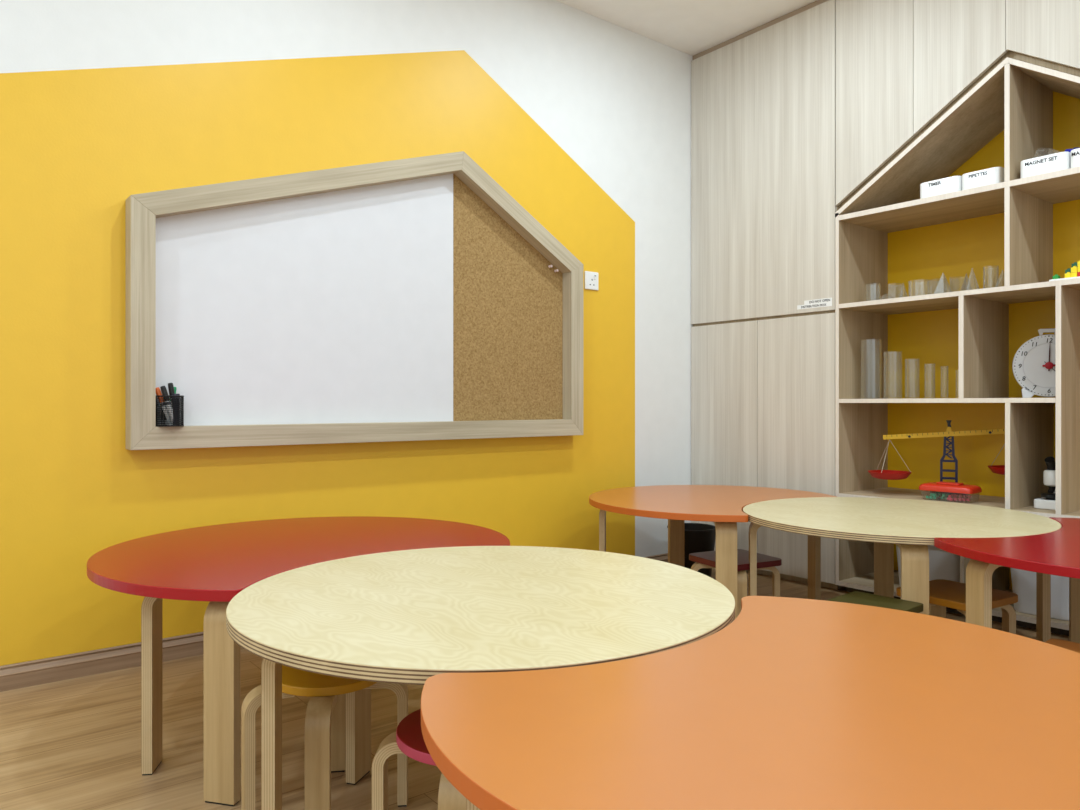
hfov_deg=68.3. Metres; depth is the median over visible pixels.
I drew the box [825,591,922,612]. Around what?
stool
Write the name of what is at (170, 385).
marker pen
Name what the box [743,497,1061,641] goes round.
table
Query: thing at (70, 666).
baseboard
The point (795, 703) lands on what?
table
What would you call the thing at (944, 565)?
tub
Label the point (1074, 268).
cube
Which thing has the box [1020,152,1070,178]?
storage box
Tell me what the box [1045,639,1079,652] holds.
stool
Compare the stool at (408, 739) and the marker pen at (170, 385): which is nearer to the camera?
the stool at (408, 739)
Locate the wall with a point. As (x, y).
(583, 119)
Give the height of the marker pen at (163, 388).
0.130 m
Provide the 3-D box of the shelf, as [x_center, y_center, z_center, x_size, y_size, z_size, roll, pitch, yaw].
[1.952,-0.236,3.170,0.439,2.172,1.437,0,0,-38]
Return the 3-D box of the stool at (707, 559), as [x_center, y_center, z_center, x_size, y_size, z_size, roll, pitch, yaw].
[0.743,0.716,3.038,0.283,0.268,0.283,0,0,-33]
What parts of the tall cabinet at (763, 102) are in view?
door, door, door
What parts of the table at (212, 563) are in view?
leg, leg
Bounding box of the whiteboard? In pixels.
[126,151,582,449]
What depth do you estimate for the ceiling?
3.84 m
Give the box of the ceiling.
[556,0,816,55]
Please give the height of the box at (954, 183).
0.072 m
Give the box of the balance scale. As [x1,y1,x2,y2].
[868,420,1004,497]
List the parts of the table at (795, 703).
leg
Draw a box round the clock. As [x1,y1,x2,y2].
[1012,328,1055,397]
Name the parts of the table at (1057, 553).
leg, leg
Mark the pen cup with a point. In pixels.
(180, 402)
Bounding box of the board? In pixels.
[1049,276,1079,280]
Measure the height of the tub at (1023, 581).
0.222 m
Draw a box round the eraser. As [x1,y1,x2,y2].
[172,394,179,424]
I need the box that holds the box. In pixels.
[919,481,981,500]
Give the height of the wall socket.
0.086 m
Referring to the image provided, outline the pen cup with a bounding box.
[156,395,183,426]
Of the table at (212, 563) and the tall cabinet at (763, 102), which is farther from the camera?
the tall cabinet at (763, 102)
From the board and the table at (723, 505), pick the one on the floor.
the table at (723, 505)
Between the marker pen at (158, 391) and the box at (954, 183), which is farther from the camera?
the box at (954, 183)
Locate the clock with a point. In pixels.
(1034, 362)
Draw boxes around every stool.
[241,665,407,809]
[372,709,465,809]
[689,549,781,616]
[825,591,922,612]
[896,579,1017,633]
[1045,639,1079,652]
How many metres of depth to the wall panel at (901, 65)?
3.31 m
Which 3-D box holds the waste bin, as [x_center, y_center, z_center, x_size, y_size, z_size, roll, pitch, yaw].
[0.756,0.729,3.953,0.247,0.242,0.247,0,0,-38]
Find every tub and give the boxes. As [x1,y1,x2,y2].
[896,545,959,586]
[1011,568,1068,620]
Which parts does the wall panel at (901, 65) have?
slanted door, slanted door, slanted door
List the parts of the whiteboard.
frame rail, frame rail, writing panel, frame rail, cork panel, frame rail, frame rail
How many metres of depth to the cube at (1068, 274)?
2.92 m
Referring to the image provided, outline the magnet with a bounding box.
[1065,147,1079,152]
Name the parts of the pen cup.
plate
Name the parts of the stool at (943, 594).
leg, seat, leg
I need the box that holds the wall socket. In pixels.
[584,271,597,289]
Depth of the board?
2.91 m
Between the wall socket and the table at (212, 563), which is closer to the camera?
the table at (212, 563)
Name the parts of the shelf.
panel, roof panel, board, panel, roof panel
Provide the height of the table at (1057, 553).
0.460 m
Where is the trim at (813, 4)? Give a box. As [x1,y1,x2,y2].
[693,0,827,59]
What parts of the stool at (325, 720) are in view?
leg, leg, seat, leg, leg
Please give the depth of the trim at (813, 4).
3.93 m
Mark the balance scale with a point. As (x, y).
(998, 469)
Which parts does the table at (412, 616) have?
leg, leg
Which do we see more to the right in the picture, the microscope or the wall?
the microscope
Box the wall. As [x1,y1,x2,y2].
[0,0,692,665]
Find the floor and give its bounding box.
[0,568,1068,809]
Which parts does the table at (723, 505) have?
leg, leg, leg, leg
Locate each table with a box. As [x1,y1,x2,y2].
[87,516,509,805]
[226,546,734,809]
[421,596,1079,809]
[589,485,836,618]
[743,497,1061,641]
[934,517,1079,642]
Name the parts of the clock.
handle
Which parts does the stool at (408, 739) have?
leg, seat, leg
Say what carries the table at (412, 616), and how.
on the floor
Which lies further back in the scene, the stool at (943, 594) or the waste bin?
the waste bin
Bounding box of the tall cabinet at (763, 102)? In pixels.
[691,0,844,588]
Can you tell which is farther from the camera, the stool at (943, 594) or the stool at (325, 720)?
the stool at (943, 594)
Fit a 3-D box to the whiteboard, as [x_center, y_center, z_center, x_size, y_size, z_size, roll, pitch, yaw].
[-0.569,-0.448,3.131,1.903,1.189,0.077,0,0,-38]
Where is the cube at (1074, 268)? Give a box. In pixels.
[1071,266,1076,272]
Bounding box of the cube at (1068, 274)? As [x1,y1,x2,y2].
[1065,272,1070,277]
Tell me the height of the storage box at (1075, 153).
0.074 m
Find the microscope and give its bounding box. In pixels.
[1034,457,1055,509]
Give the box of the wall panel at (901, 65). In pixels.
[836,0,1079,208]
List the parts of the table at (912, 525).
leg, leg, leg, leg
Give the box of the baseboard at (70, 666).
[0,553,667,691]
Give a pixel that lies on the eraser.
(173, 398)
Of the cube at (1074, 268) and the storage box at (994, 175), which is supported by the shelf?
the storage box at (994, 175)
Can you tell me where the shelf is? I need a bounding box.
[835,57,1079,635]
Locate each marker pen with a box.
[156,387,171,424]
[160,386,172,424]
[168,383,174,405]
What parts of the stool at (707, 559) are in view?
leg, seat, leg, leg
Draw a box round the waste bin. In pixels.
[667,523,715,576]
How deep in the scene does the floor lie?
1.99 m

